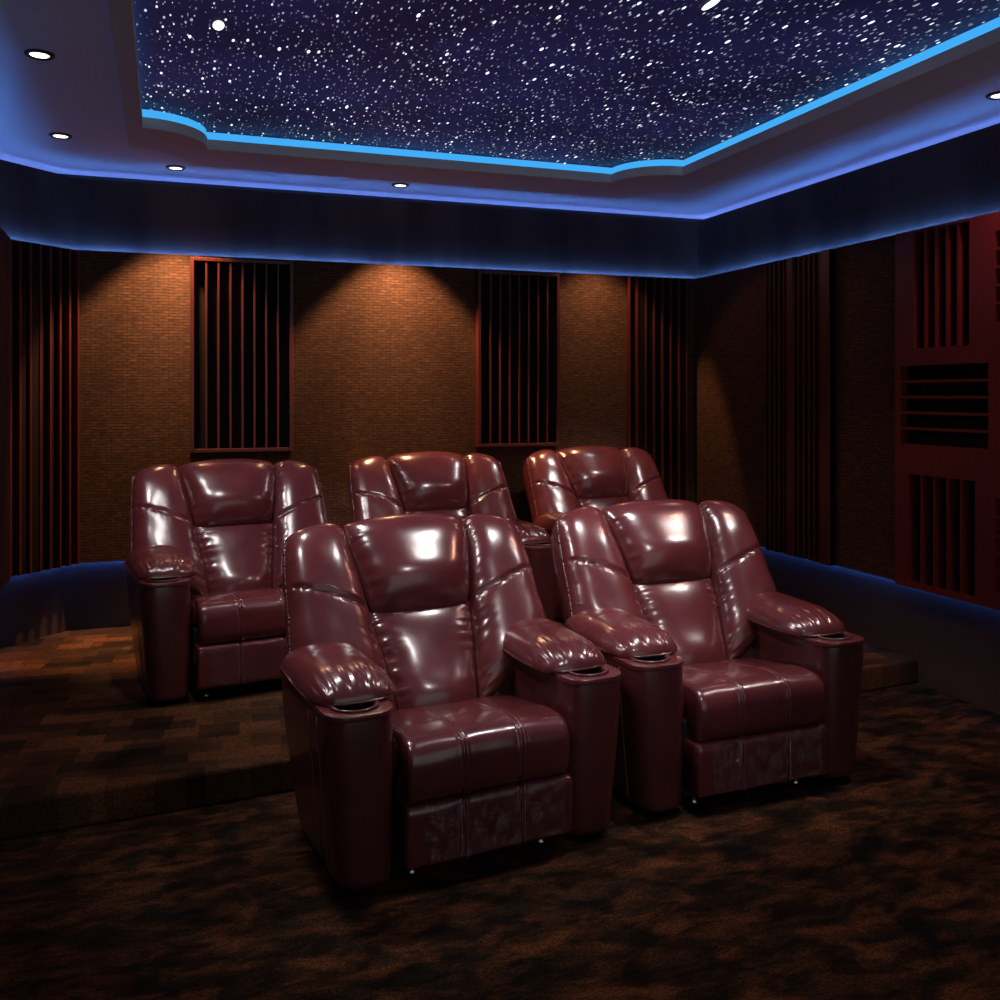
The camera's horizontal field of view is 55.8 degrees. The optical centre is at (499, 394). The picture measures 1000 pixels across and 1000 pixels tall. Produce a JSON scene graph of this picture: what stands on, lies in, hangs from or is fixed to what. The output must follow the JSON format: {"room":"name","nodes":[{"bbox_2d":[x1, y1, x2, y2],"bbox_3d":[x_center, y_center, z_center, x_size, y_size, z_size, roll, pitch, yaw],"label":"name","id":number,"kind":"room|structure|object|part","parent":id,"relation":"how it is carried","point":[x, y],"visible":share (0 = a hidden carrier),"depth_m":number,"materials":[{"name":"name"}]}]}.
{"room":"home theater","nodes":[
{"label":"home theater","id":0,"kind":"room"},
{"bbox_2d":[0,159,57,173],"bbox_3d":[-2.957,0.033,5.641,0.040,3.055,0.740,0,0,25],"label":"wall","id":1,"kind":"structure","parent":0,"point":[0,159],"depth_m":5.79,"materials":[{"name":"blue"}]},
{"bbox_2d":[0,160,69,248],"bbox_3d":[-2.756,-1.045,5.545,0.044,0.570,0.558,0,0,25],"label":"wall","id":2,"kind":"structure","parent":0,"point":[34,203],"depth_m":5.55,"materials":[{"name":"paint"}]},
{"bbox_2d":[12,239,73,250],"bbox_3d":[-2.693,0.070,5.515,0.035,1.900,0.496,0,0,25],"label":"wall","id":3,"kind":"structure","parent":0,"point":[12,239],"depth_m":5.54,"materials":[{"name":"fabric"}]},
{"bbox_2d":[0,566,70,647],"bbox_3d":[-2.758,1.240,5.546,0.060,0.640,0.566,0,0,25],"label":"wall","id":4,"kind":"structure","parent":3,"relation":"attached to","point":[36,605],"depth_m":5.55,"materials":[{"name":"brown fabric"}]},
{"bbox_2d":[10,239,78,577],"bbox_3d":[-2.656,0.075,5.497,0.046,1.890,0.467,0,0,25],"label":"slatted panel","id":5,"kind":"object","parent":3,"relation":"attached to","point":[44,280],"visible":0.88,"depth_m":5.50,"materials":[{"name":"brown wood"}]},
{"bbox_2d":[59,174,703,220],"bbox_3d":[-0.562,0.033,6.760,4.767,3.055,0.040,0,0,-20],"label":"wall","id":6,"kind":"structure","parent":0,"point":[67,175],"depth_m":6.60,"materials":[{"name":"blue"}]},
{"bbox_2d":[70,177,697,278],"bbox_3d":[-0.549,-1.045,6.529,4.456,0.570,0.044,0,0,-20],"label":"soffit","id":7,"kind":"structure","parent":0,"point":[106,215],"depth_m":6.38,"materials":[{"name":"paint"}]},
{"bbox_2d":[74,250,694,562],"bbox_3d":[-0.546,0.070,6.455,4.350,1.900,0.035,0,0,-20],"label":"wall","id":8,"kind":"structure","parent":0,"point":[384,354],"depth_m":6.25,"materials":[{"name":"fabric"}]},
{"bbox_2d":[71,561,130,629],"bbox_3d":[-0.547,1.240,6.532,4.470,0.640,0.060,0,0,-20],"label":"wall","id":9,"kind":"structure","parent":8,"relation":"attached to","point":[99,592],"depth_m":5.82,"materials":[{"name":"brown fabric"}]},
{"bbox_2d":[190,257,292,452],"bbox_3d":[-1.639,-0.250,6.013,0.630,1.220,0.070,0,0,-20],"label":"slatted panel","id":10,"kind":"object","parent":8,"relation":"attached to","point":[241,305],"visible":1,"depth_m":6.00,"materials":[{"name":"brown wood"}]},
{"bbox_2d":[475,270,559,446],"bbox_3d":[0.127,-0.250,6.638,0.610,1.220,0.070,0,0,-20],"label":"slatted panel","id":11,"kind":"object","parent":8,"relation":"attached to","point":[517,314],"visible":1,"depth_m":6.63,"materials":[{"name":"brown wood"}]},
{"bbox_2d":[626,276,687,500],"bbox_3d":[1.169,0.075,7.020,0.490,1.890,0.046,0,0,-20],"label":"slatted panel","id":12,"kind":"object","parent":8,"relation":"attached to","point":[656,308],"visible":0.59,"depth_m":7.03,"materials":[{"name":"brown wood"}]},
{"bbox_2d":[0,683,999,999],"bbox_3d":[0.613,1.610,2.763,5.200,0.100,8.400,0,0,-20],"label":"floor","id":13,"kind":"structure","parent":0,"point":[880,880],"depth_m":2.92,"materials":[{"name":"carpet"}]},
{"bbox_2d":[280,513,620,889],"bbox_3d":[-0.231,1.020,3.513,1.131,1.080,0.984,0,0,-26],"label":"recliner","id":14,"kind":"object","parent":13,"relation":"on","point":[435,712],"visible":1,"depth_m":3.29,"materials":[{"name":"red leather"}]},
{"bbox_3d":[-0.562,0.998,3.213,0.229,0.019,0.666,0,0,-26],"label":"arm","id":15,"kind":"part","parent":14,"relation":"part of","materials":[{"name":"leather"}]},
{"bbox_3d":[-0.560,1.270,3.214,0.228,0.531,0.660,0,0,-26],"label":"armrest","id":16,"kind":"part","parent":14,"relation":"part of","materials":[{"name":"leather"}]},
{"bbox_3d":[-0.216,1.377,3.484,0.600,0.295,0.700,0,0,-26],"label":"frame","id":17,"kind":"part","parent":14,"relation":"part of","materials":[{"name":"black"}]},
{"bbox_2d":[369,601,476,709],"bbox_3d":[-0.266,1.015,3.586,0.421,0.420,0.290,0,0,-26],"label":"lumbar cushion","id":18,"kind":"object","parent":14,"relation":"on","point":[427,649],"depth_m":3.54,"materials":[{"name":"leather"}]},
{"bbox_2d":[392,695,536,771],"bbox_3d":[-0.166,1.197,3.381,0.600,0.196,0.416,0,0,-26],"label":"seat cushion","id":19,"kind":"object","parent":14,"relation":"on","point":[411,713],"depth_m":3.34,"materials":[{"name":"leather"}]},
{"bbox_3d":[0.207,1.270,3.592,0.226,0.531,0.660,0,0,-26],"label":"armrest","id":20,"kind":"part","parent":14,"relation":"part of","materials":[{"name":"leather"}]},
{"bbox_3d":[0.209,0.998,3.593,0.229,0.019,0.666,0,0,-26],"label":"arm","id":21,"kind":"part","parent":14,"relation":"part of","materials":[{"name":"leather"}]},
{"bbox_2d":[0,617,917,839],"bbox_3d":[-0.308,1.496,5.228,4.810,0.128,2.739,0,0,-20],"label":"platform","id":22,"kind":"object","parent":13,"relation":"on","point":[83,742],"visible":0.38,"depth_m":3.95,"materials":[{"name":"carpet"}]},
{"bbox_2d":[124,459,328,701],"bbox_3d":[-1.347,0.892,4.920,1.132,1.080,0.984,0,0,-27],"label":"recliner","id":23,"kind":"object","parent":22,"relation":"on","point":[202,564],"visible":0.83,"depth_m":4.82,"materials":[{"name":"leather"}]},
{"bbox_3d":[-1.671,1.141,4.615,0.228,0.531,0.660,0,0,-27],"label":"armrest","id":24,"kind":"part","parent":23,"relation":"part of","materials":[{"name":"leather"}]},
{"bbox_3d":[-1.672,0.870,4.614,0.229,0.019,0.666,0,0,-27],"label":"arm","id":25,"kind":"part","parent":23,"relation":"part of","materials":[{"name":"leather"}]},
{"bbox_2d":[194,521,272,592],"bbox_3d":[-1.384,0.887,4.993,0.421,0.420,0.290,0,0,-27],"label":"lumbar cushion","id":26,"kind":"object","parent":23,"relation":"on","point":[229,555],"depth_m":4.94,"materials":[{"name":"leather"}]},
{"bbox_3d":[-1.332,1.250,4.892,0.600,0.295,0.700,0,0,-27],"label":"frame","id":27,"kind":"part","parent":23,"relation":"part of","materials":[{"name":"black"}]},
{"bbox_2d":[190,587,281,626],"bbox_3d":[-1.279,1.069,4.790,0.600,0.196,0.416,0,0,-27],"label":"seat cushion","id":28,"kind":"object","parent":23,"relation":"on","point":[197,594],"depth_m":4.72,"materials":[{"name":"leather"}]},
{"bbox_2d":[348,451,557,621],"bbox_3d":[-0.312,0.892,5.586,1.132,1.080,0.984,0,0,-25],"label":"recliner","id":29,"kind":"object","parent":22,"relation":"on","point":[449,483],"visible":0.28,"depth_m":5.68,"materials":[{"name":"leather"}]},
{"bbox_2d":[404,507,467,519],"bbox_3d":[-0.347,0.887,5.659,0.421,0.420,0.290,0,0,-25],"label":"lumbar cushion","id":30,"kind":"object","parent":29,"relation":"on","point":[461,512],"depth_m":5.71,"materials":[{"name":"leather"}]},
{"bbox_3d":[0.128,0.870,5.660,0.229,0.019,0.666,0,0,-25],"label":"arm","id":31,"kind":"part","parent":29,"relation":"part of","materials":[{"name":"leather"}]},
{"bbox_3d":[0.127,1.141,5.659,0.226,0.531,0.660,0,0,-25],"label":"armrest","id":32,"kind":"part","parent":29,"relation":"part of","materials":[{"name":"leather"}]},
{"bbox_2d":[523,446,667,619],"bbox_3d":[0.769,0.892,6.266,1.131,1.080,0.984,0,0,-25],"label":"recliner","id":33,"kind":"object","parent":22,"relation":"on","point":[562,481],"visible":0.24,"depth_m":6.37,"materials":[{"name":"leather"}]},
{"bbox_3d":[0.434,1.141,5.973,0.228,0.531,0.660,0,0,-25],"label":"armrest","id":34,"kind":"part","parent":33,"relation":"part of","materials":[{"name":"leather"}]},
{"bbox_2d":[577,497,628,511],"bbox_3d":[0.734,0.887,6.339,0.421,0.420,0.290,0,0,-25],"label":"lumbar cushion","id":35,"kind":"object","parent":33,"relation":"on","point":[600,503],"depth_m":6.35,"materials":[{"name":"leather"}]},
{"bbox_2d":[551,499,863,811],"bbox_3d":[0.831,1.020,4.039,1.132,1.080,0.984,0,0,-22],"label":"recliner","id":36,"kind":"object","parent":13,"relation":"on","point":[730,682],"visible":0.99,"depth_m":3.80,"materials":[{"name":"leather"}]},
{"bbox_3d":[0.479,0.998,3.764,0.229,0.019,0.666,0,0,-22],"label":"arm","id":37,"kind":"part","parent":36,"relation":"part of","materials":[{"name":"leather"}]},
{"bbox_3d":[0.481,1.270,3.764,0.228,0.531,0.660,0,0,-22],"label":"armrest","id":38,"kind":"part","parent":36,"relation":"part of","materials":[{"name":"leather"}]},
{"bbox_2d":[633,577,725,664],"bbox_3d":[0.801,1.015,4.114,0.421,0.420,0.290,0,0,-22],"label":"lumbar cushion","id":39,"kind":"object","parent":36,"relation":"on","point":[692,610],"depth_m":4.09,"materials":[{"name":"leather"}]},
{"bbox_3d":[0.843,1.377,4.009,0.600,0.295,0.700,0,0,-22],"label":"frame","id":40,"kind":"part","parent":36,"relation":"part of","materials":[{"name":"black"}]},
{"bbox_3d":[1.274,1.270,4.086,0.226,0.531,0.660,0,0,-22],"label":"armrest","id":41,"kind":"part","parent":36,"relation":"part of","materials":[{"name":"leather"}]},
{"bbox_3d":[1.275,0.998,4.087,0.229,0.019,0.666,0,0,-22],"label":"arm","id":42,"kind":"part","parent":36,"relation":"part of","materials":[{"name":"leather"}]},
{"bbox_2d":[0,0,999,218],"bbox_3d":[0.564,-1.425,2.825,5.350,0.060,8.350,0,0,-20],"label":"ceiling","id":43,"kind":"structure","parent":0,"point":[76,93],"depth_m":5.18,"materials":[{"name":"white paint"}]},
{"bbox_2d":[24,49,54,60],"bbox_3d":[-1.883,-1.389,3.863,0.116,0.011,0.116,0,0,-20],"label":"recessed light","id":44,"kind":"object","parent":43,"relation":"in","point":[37,54],"visible":1,"depth_m":3.85,"materials":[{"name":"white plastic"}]},
{"bbox_2d":[49,132,71,139],"bbox_3d":[-2.359,-1.389,5.074,0.116,0.011,0.116,0,0,-20],"label":"recessed light","id":45,"kind":"object","parent":43,"relation":"in","point":[57,135],"visible":1,"depth_m":5.06,"materials":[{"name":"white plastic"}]},
{"bbox_2d":[166,165,185,170],"bbox_3d":[-1.986,-1.389,5.789,0.116,0.011,0.116,0,0,-20],"label":"recessed light","id":46,"kind":"object","parent":43,"relation":"in","point":[169,167],"visible":1,"depth_m":5.77,"materials":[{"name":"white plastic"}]},
{"bbox_2d":[392,183,408,187],"bbox_3d":[-0.661,-1.389,6.269,0.116,0.011,0.116,0,0,-20],"label":"recessed light","id":47,"kind":"object","parent":43,"relation":"in","point":[396,185],"visible":1,"depth_m":6.26,"materials":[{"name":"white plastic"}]},
{"bbox_2d":[107,0,999,198],"bbox_3d":[0.258,-1.396,4.006,3.540,0.058,4.480,0,0,-20],"label":"frame","id":48,"kind":"structure","parent":43,"relation":"attached to","point":[977,59],"depth_m":5.30,"materials":[{"name":"white paint"}]},
{"bbox_2d":[142,17,999,173],"bbox_3d":[0.171,-1.424,3.906,3.200,0.082,3.800,0,0,-20],"label":"led light strip","id":49,"kind":"object","parent":48,"relation":"attached to","point":[993,24],"visible":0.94,"depth_m":5.36,"materials":[{"name":"blue plastic"}]},
{"bbox_2d":[133,0,999,167],"bbox_3d":[0.226,-1.495,4.005,3.900,0.040,5.000,0,0,-20],"label":"panel","id":50,"kind":"object","parent":43,"relation":"attached to","point":[598,83],"visible":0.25,"depth_m":4.24,"materials":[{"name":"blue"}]},
{"bbox_2d":[213,21,223,29],"bbox_3d":[-1.123,-1.472,3.771,0.044,0.007,0.100,0,0,-20],"label":"light","id":51,"kind":"object","parent":50,"relation":"attached to","point":[218,25],"visible":1,"depth_m":3.76,"materials":[{"name":"white"}]},
{"bbox_2d":[702,0,719,9],"bbox_3d":[0.797,-1.472,3.560,0.032,0.007,0.130,0,0,-20],"label":"light","id":52,"kind":"object","parent":50,"relation":"attached to","point":[712,3],"visible":1,"depth_m":3.56,"materials":[{"name":"white"}]},
{"bbox_2d":[986,91,999,99],"bbox_3d":[2.319,-1.389,4.386,0.116,0.011,0.116,0,0,-20],"label":"recessed light","id":53,"kind":"object","parent":43,"relation":"in","point":[994,95],"visible":1,"depth_m":4.39,"materials":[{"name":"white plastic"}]},
{"bbox_2d":[695,235,894,579],"bbox_3d":[2.798,0.070,3.476,0.035,1.900,7.885,0,0,-20],"label":"wall","id":54,"kind":"structure","parent":0,"point":[730,305],"depth_m":5.65,"materials":[{"name":"fabric"}]},
{"bbox_2d":[765,249,834,565],"bbox_3d":[1.876,0.075,5.953,0.048,1.890,0.650,0,0,-20],"label":"slatted panel","id":55,"kind":"object","parent":54,"relation":"attached to","point":[800,290],"visible":1,"depth_m":5.89,"materials":[{"name":"brown wood"}]},
{"bbox_2d":[760,546,999,713],"bbox_3d":[2.852,1.240,3.540,0.060,0.640,7.970,0,0,-20],"label":"wall","id":56,"kind":"structure","parent":54,"relation":"attached to","point":[955,644],"depth_m":5.13,"materials":[{"name":"brown fabric"}]},
{"bbox_2d":[895,211,999,610],"bbox_3d":[2.473,0.075,4.249,0.059,1.890,1.850,0,0,-20],"label":"acoustic panel","id":57,"kind":"object","parent":54,"relation":"attached to","point":[947,275],"visible":1,"depth_m":4.78,"materials":[{"name":"red wood"}]},
{"bbox_2d":[698,123,999,277],"bbox_3d":[2.852,-1.045,3.535,0.044,0.570,7.960,0,0,-20],"label":"wall","id":58,"kind":"structure","parent":0,"point":[957,178],"depth_m":5.52,"materials":[{"name":"paint"}]}
]}

